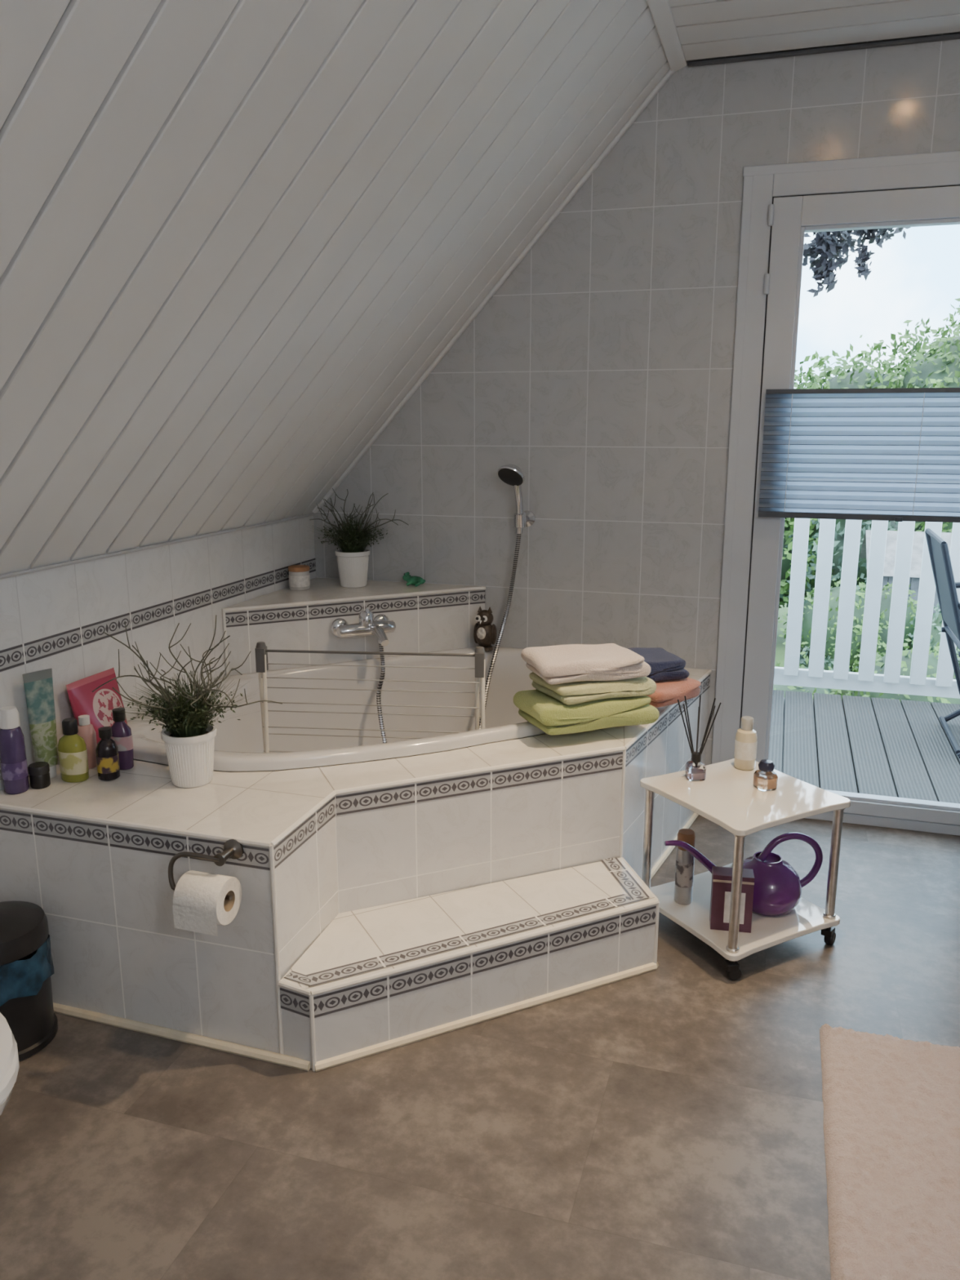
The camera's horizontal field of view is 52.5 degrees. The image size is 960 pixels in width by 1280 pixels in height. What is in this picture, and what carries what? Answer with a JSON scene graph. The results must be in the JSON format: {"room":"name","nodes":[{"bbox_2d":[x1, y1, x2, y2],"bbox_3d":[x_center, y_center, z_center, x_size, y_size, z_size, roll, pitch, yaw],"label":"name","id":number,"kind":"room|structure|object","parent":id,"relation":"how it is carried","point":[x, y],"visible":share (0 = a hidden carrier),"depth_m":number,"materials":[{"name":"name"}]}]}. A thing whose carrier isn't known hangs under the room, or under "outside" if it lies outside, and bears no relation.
{"room":"bathroom","nodes":[
{"label":"bathroom","id":0,"kind":"room"},
{"bbox_2d":[0,512,315,791],"bbox_3d":[-1.465,0.482,1.694,0.311,1.100,4.600,4,13,17],"label":"wall","id":1,"kind":"structure","parent":0,"point":[55,619],"depth_m":2.71,"materials":[{"name":"tile"}]},
{"bbox_2d":[0,1012,19,1115],"bbox_3d":[-1.009,0.763,1.498,0.673,0.338,0.400,4,13,17],"label":"toilet","id":2,"kind":"object","parent":1,"relation":"attached to","point":[9,1057],"visible":1,"depth_m":1.43,"materials":[{"name":"white ceramic"}]},
{"bbox_2d":[0,513,313,579],"bbox_3d":[-0.911,-0.272,2.784,0.010,0.009,1.880,4,13,17],"label":"trim","id":3,"kind":"structure","parent":1,"relation":"attached to","point":[128,551],"depth_m":2.68,"materials":[{"name":"wood"}]},
{"bbox_2d":[0,0,670,574],"bbox_3d":[-0.745,-0.676,1.198,1.522,1.645,4.800,4,13,17],"label":"ceiling","id":4,"kind":"structure","parent":0,"point":[236,236],"depth_m":2.04,"materials":[{"name":"white wood"}]},
{"bbox_2d":[0,814,959,1279],"bbox_3d":[0.314,1.141,1.272,3.720,0.100,4.900,4,13,17],"label":"floor","id":5,"kind":"structure","parent":0,"point":[665,1122],"depth_m":1.90,"materials":[{"name":"tile"}]},
{"bbox_2d":[0,901,57,1061],"bbox_3d":[-1.054,0.743,2.115,0.215,0.303,0.246,4,13,17],"label":"pedal bin","id":6,"kind":"object","parent":5,"relation":"on","point":[26,963],"visible":0.94,"depth_m":2.08,"materials":[{"name":"black plastic"}]},
{"bbox_2d":[0,667,711,1053],"bbox_3d":[-0.073,0.520,2.643,2.260,0.500,0.783,-6,14,-26],"label":"bathtub surround","id":7,"kind":"object","parent":5,"relation":"on","point":[319,844],"visible":0.79,"depth_m":2.23,"materials":[{"name":"white tile"}]},
{"bbox_2d":[0,706,29,794],"bbox_3d":[-1.078,0.252,2.242,0.055,0.202,0.055,4,13,17],"label":"bottle","id":8,"kind":"object","parent":7,"relation":"on","point":[14,766],"visible":1,"depth_m":2.22,"materials":[{"name":"plastic"}]},
{"bbox_2d":[27,761,50,789],"bbox_3d":[-1.035,0.318,2.286,0.046,0.053,0.046,4,13,17],"label":"jar","id":9,"kind":"object","parent":7,"relation":"on","point":[38,772],"visible":1,"depth_m":2.27,"materials":[{"name":"black plastic"}]},
{"bbox_2d":[22,668,58,777],"bbox_3d":[-1.046,0.202,2.328,0.051,0.262,0.052,-1,13,-5],"label":"tube","id":10,"kind":"object","parent":7,"relation":"on","point":[38,685],"visible":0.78,"depth_m":2.31,"materials":[{"name":"green plastic"}]},
{"bbox_2d":[57,717,88,782],"bbox_3d":[-0.973,0.261,2.321,0.070,0.149,0.054,4,13,17],"label":"bottle","id":11,"kind":"object","parent":7,"relation":"on","point":[72,747],"visible":1,"depth_m":2.30,"materials":[{"name":"green plastic"}]},
{"bbox_2d":[76,715,97,768],"bbox_3d":[-0.975,0.250,2.407,0.048,0.132,0.048,4,13,17],"label":"bottle","id":12,"kind":"object","parent":7,"relation":"on","point":[86,731],"visible":0.74,"depth_m":2.39,"materials":[{"name":"plastic"}]},
{"bbox_2d":[66,667,127,743],"bbox_3d":[-0.977,0.175,2.514,0.062,0.165,0.184,4,13,17],"label":"pouch","id":13,"kind":"object","parent":7,"relation":"on","point":[83,701],"visible":0.56,"depth_m":2.49,"materials":[{"name":"pink plastic"}]},
{"bbox_2d":[95,726,119,781],"bbox_3d":[-0.893,0.270,2.330,0.051,0.127,0.051,4,13,17],"label":"oil bottle","id":14,"kind":"object","parent":7,"relation":"on","point":[106,750],"visible":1,"depth_m":2.31,"materials":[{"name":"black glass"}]},
{"bbox_2d":[111,707,133,769],"bbox_3d":[-0.885,0.242,2.398,0.059,0.152,0.044,4,13,17],"label":"bottle","id":15,"kind":"object","parent":7,"relation":"on","point":[122,734],"visible":0.77,"depth_m":2.38,"materials":[{"name":"purple plastic"}]},
{"bbox_2d":[92,614,282,787],"bbox_3d":[-0.692,0.146,2.274,0.402,0.394,0.394,4,13,17],"label":"potted grass plant","id":16,"kind":"object","parent":7,"relation":"on","point":[188,735],"visible":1,"depth_m":2.26,"materials":[{"name":"green plant"}]},
{"bbox_2d":[168,839,243,936],"bbox_3d":[-0.567,0.496,1.987,0.145,0.155,0.116,4,13,17],"label":"toilet paper holder","id":17,"kind":"object","parent":7,"relation":"attached to","point":[202,901],"visible":1,"depth_m":1.95,"materials":[{"name":"white paper"}]},
{"bbox_2d":[127,646,546,772],"bbox_3d":[-0.167,0.376,2.981,1.392,0.433,1.371,4,13,17],"label":"bathtub","id":18,"kind":"object","parent":7,"relation":"in","point":[238,747],"depth_m":3.28,"materials":[{"name":"ceramic"}]},
{"bbox_2d":[254,641,484,752],"bbox_3d":[-0.311,0.294,2.801,0.662,0.576,0.102,1,13,5],"label":"drying rack","id":19,"kind":"object","parent":7,"relation":"on","point":[261,651],"visible":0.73,"depth_m":2.76,"materials":[{"name":"metal"}]},
{"bbox_2d":[53,813,698,1071],"bbox_3d":[0.013,0.783,2.591,2.273,0.022,0.729,-8,15,-31],"label":"baseboard","id":20,"kind":"structure","parent":7,"relation":"attached to","point":[148,1028],"depth_m":2.18,"materials":[{"name":"white tile"}]},
{"bbox_2d":[473,606,497,651],"bbox_3d":[0.016,-0.041,3.474,0.084,0.161,0.072,4,13,17],"label":"owl figurine","id":21,"kind":"object","parent":7,"relation":"on","point":[485,634],"visible":0.9,"depth_m":3.46,"materials":[{"name":"brown ceramic"}]},
{"bbox_2d":[513,643,659,735],"bbox_3d":[0.286,0.124,2.668,0.354,0.196,0.235,-5,14,-19],"label":"towels","id":22,"kind":"object","parent":7,"relation":"on","point":[580,687],"visible":1,"depth_m":2.58,"materials":[{"name":"green fabric"}]},
{"bbox_2d":[626,647,701,707],"bbox_3d":[0.509,0.104,2.910,0.246,0.127,0.271,-7,15,-29],"label":"folded towels","id":23,"kind":"object","parent":7,"relation":"on","point":[673,682],"visible":0.5,"depth_m":2.85,"materials":[{"name":"fabric"}]},
{"bbox_2d":[278,857,659,1071],"bbox_3d":[-0.014,0.747,2.355,0.996,0.187,0.292,-6,14,-26],"label":"step","id":24,"kind":"structure","parent":5,"relation":"on","point":[375,975],"depth_m":2.24,"materials":[{"name":"tile"}]},
{"bbox_2d":[640,758,850,980],"bbox_3d":[0.682,0.585,2.572,0.386,0.404,0.386,-7,15,-28],"label":"trolley","id":25,"kind":"object","parent":5,"relation":"on","point":[727,797],"visible":0.74,"depth_m":2.49,"materials":[{"name":"paint"}]},
{"bbox_2d":[674,828,695,904],"bbox_3d":[0.547,0.605,2.595,0.049,0.200,0.049,4,13,17],"label":"bottle","id":26,"kind":"object","parent":25,"relation":"on","point":[685,861],"visible":0.76,"depth_m":2.58,"materials":[{"name":"silver metal"}]},
{"bbox_2d":[677,695,720,781],"bbox_3d":[0.577,0.265,2.584,0.106,0.216,0.106,-2,13,-9],"label":"reed diffuser","id":27,"kind":"object","parent":25,"relation":"on","point":[695,770],"visible":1,"depth_m":2.58,"materials":[{"name":"clear glass"}]},
{"bbox_2d":[709,866,754,933],"bbox_3d":[0.639,0.659,2.470,0.100,0.150,0.052,2,13,10],"label":"box","id":28,"kind":"object","parent":25,"relation":"on","point":[722,877],"visible":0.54,"depth_m":2.45,"materials":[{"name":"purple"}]},
{"bbox_2d":[664,831,822,916],"bbox_3d":[0.700,0.605,2.591,0.421,0.200,0.182,2,13,9],"label":"watering can","id":29,"kind":"object","parent":25,"relation":"on","point":[777,890],"visible":0.83,"depth_m":2.53,"materials":[{"name":"purple plastic"}]},
{"bbox_2d":[733,715,757,770],"bbox_3d":[0.731,0.282,2.672,0.059,0.143,0.059,4,13,17],"label":"lotion bottle","id":30,"kind":"object","parent":25,"relation":"on","point":[746,738],"visible":1,"depth_m":2.65,"materials":[{"name":"beige plastic"}]},
{"bbox_2d":[752,759,777,791],"bbox_3d":[0.744,0.349,2.533,0.052,0.074,0.052,-3,13,-15],"label":"perfume bottle","id":31,"kind":"object","parent":25,"relation":"on","point":[765,779],"visible":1,"depth_m":2.52,"materials":[{"name":"clear glass"}]},
{"bbox_2d":[819,1023,959,1279],"bbox_3d":[0.898,1.017,1.516,0.668,0.030,1.258,4,13,17],"label":"bath rug","id":32,"kind":"object","parent":5,"relation":"on","point":[891,1104],"visible":1,"depth_m":1.79,"materials":[{"name":"beige fabric"}]},
{"bbox_2d":[313,31,959,765],"bbox_3d":[1.002,-0.604,3.297,4.120,2.700,0.320,4,13,17],"label":"wall","id":33,"kind":"structure","parent":0,"point":[600,369],"depth_m":3.26,"materials":[{"name":"tile"}]},
{"bbox_2d":[222,577,485,675],"bbox_3d":[-0.404,-0.026,3.353,0.687,0.250,0.668,4,13,17],"label":"tiled ledge","id":34,"kind":"object","parent":33,"relation":"attached to","point":[427,617],"visible":0.8,"depth_m":3.34,"materials":[{"name":"tile"}]},
{"bbox_2d":[288,564,310,590],"bbox_3d":[-0.644,-0.222,3.467,0.076,0.081,0.076,4,13,17],"label":"candle jar","id":35,"kind":"object","parent":34,"relation":"on","point":[299,575],"visible":1,"depth_m":3.44,"materials":[{"name":"glass"}]},
{"bbox_2d":[306,488,408,587],"bbox_3d":[-0.465,-0.370,3.501,0.379,0.354,0.338,4,13,17],"label":"potted grass plant","id":36,"kind":"object","parent":34,"relation":"on","point":[352,557],"visible":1,"depth_m":3.48,"materials":[{"name":"white ceramic"}]},
{"bbox_2d":[329,606,395,646],"bbox_3d":[-0.368,-0.049,3.252,0.216,0.140,0.182,-7,14,-27],"label":"mixer tap","id":37,"kind":"object","parent":34,"relation":"attached to","point":[379,625],"visible":1,"depth_m":3.25,"materials":[{"name":"silver metal"}]},
{"bbox_2d":[402,572,425,586],"bbox_3d":[-0.243,-0.223,3.546,0.079,0.046,0.068,4,13,17],"label":"frog figurine","id":38,"kind":"object","parent":34,"relation":"on","point":[414,580],"visible":1,"depth_m":3.53,"materials":[{"name":"green ceramic"}]},
{"bbox_2d":[376,464,535,742],"bbox_3d":[-0.050,-0.045,3.285,0.624,1.071,0.281,-6,14,-23],"label":"shower","id":39,"kind":"object","parent":33,"relation":"attached to","point":[510,474],"visible":0.71,"depth_m":3.35,"materials":[{"name":"metal"}]},
{"bbox_2d":[312,69,674,513],"bbox_3d":[-0.015,-1.115,3.320,1.282,1.394,0.024,4,13,17],"label":"trim","id":40,"kind":"structure","parent":33,"relation":"attached to","point":[669,73],"depth_m":3.26,"materials":[{"name":"white wood"}]},
{"bbox_2d":[646,0,687,72],"bbox_3d":[-0.077,-1.269,0.847,0.048,0.029,4.600,4,13,17],"label":"trim","id":41,"kind":"structure","parent":33,"relation":"attached to","point":[660,11],"depth_m":2.70,"materials":[{"name":"white wood"}]},
{"bbox_2d":[688,32,959,66],"bbox_3d":[1.632,-1.687,2.664,2.090,0.012,0.016,4,13,17],"label":"trim","id":42,"kind":"structure","parent":33,"relation":"attached to","point":[953,36],"depth_m":2.85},
{"bbox_2d":[711,151,959,764],"bbox_3d":[1.305,-0.396,3.068,1.040,2.097,0.012,4,13,17],"label":"trim","id":43,"kind":"structure","parent":33,"relation":"attached to","point":[950,156],"depth_m":3.09,"materials":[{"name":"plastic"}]},
{"bbox_2d":[719,160,959,835],"bbox_3d":[1.305,-0.383,3.070,0.980,2.070,0.154,4,13,17],"label":"door","id":44,"kind":"structure","parent":33,"relation":"in","point":[785,206],"depth_m":3.07,"materials":[{"name":"plastic"}]},
{"bbox_2d":[758,387,959,522],"bbox_3d":[1.292,-0.566,2.986,0.820,0.401,0.039,4,13,17],"label":"blind","id":45,"kind":"object","parent":44,"relation":"attached to","point":[852,454],"visible":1,"depth_m":3.02,"materials":[{"name":"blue fabric"}]},
{"bbox_2d":[667,0,959,60],"bbox_3d":[0.928,-1.256,0.527,2.430,0.105,4.900,4,13,17],"label":"ceiling","id":46,"kind":"structure","parent":0,"point":[705,28],"depth_m":2.66,"materials":[{"name":"white wood"}]},
{"bbox_2d":[773,518,959,698],"bbox_3d":[2.053,-0.224,4.900,6.900,1.145,0.120,4,13,17],"label":"terrace railing","id":47,"kind":"object","parent":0,"point":[917,683],"depth_m":4.91,"materials":[{"name":"white wood"}]},
{"label":"outside","id":48,"kind":"structure","parent":0,"visible":0},
{"bbox_2d":[774,603,853,694],"bbox_3d":[14.820,-5.356,42.744,120.000,0.280,80.000,4,13,17],"label":"lawn","id":49,"kind":"structure","parent":48,"point":[780,648],"depth_m":18.43,"materials":[{"name":"green plant"}]},
{"bbox_2d":[802,226,911,297],"bbox_3d":[1.721,-2.047,8.974,3.628,8.304,3.360,4,13,17],"label":"copper beech tree","id":50,"kind":"object","parent":49,"relation":"on","point":[830,247],"visible":0.1,"depth_m":7.04,"materials":[{"name":"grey plant"}]},
{"bbox_2d":[773,577,959,704],"bbox_3d":[2.877,0.388,12.466,9.636,1.926,7.897,5,14,23],"label":"shrubs","id":51,"kind":"object","parent":49,"relation":"on","point":[886,598],"visible":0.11,"depth_m":13.89,"materials":[{"name":"green plant"}]},
{"bbox_2d":[778,297,959,616],"bbox_3d":[7.825,-3.188,18.010,29.038,6.493,4.258,4,13,17],"label":"hedge","id":52,"kind":"object","parent":49,"relation":"on","point":[939,366],"visible":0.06,"depth_m":17.54,"materials":[{"name":"green plant"}]},
{"bbox_2d":[858,529,951,613],"bbox_3d":[7.432,-0.597,15.893,2.300,2.325,2.000,4,13,17],"label":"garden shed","id":53,"kind":"object","parent":49,"relation":"on","point":[918,536],"visible":0.1,"depth_m":15.38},
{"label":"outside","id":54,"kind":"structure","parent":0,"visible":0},
{"bbox_2d":[768,689,959,804],"bbox_3d":[1.814,0.516,4.286,7.000,0.125,1.500,4,13,17],"label":"terrace deck","id":55,"kind":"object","parent":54,"point":[860,744],"visible":0.16,"depth_m":4.27,"materials":[{"name":"grey wood"}]},
{"bbox_2d":[924,528,959,758],"bbox_3d":[2.252,0.013,4.153,0.674,0.908,0.528,4,13,17],"label":"garden chair","id":56,"kind":"object","parent":55,"relation":"on","point":[946,586],"visible":1,"depth_m":4.21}
]}

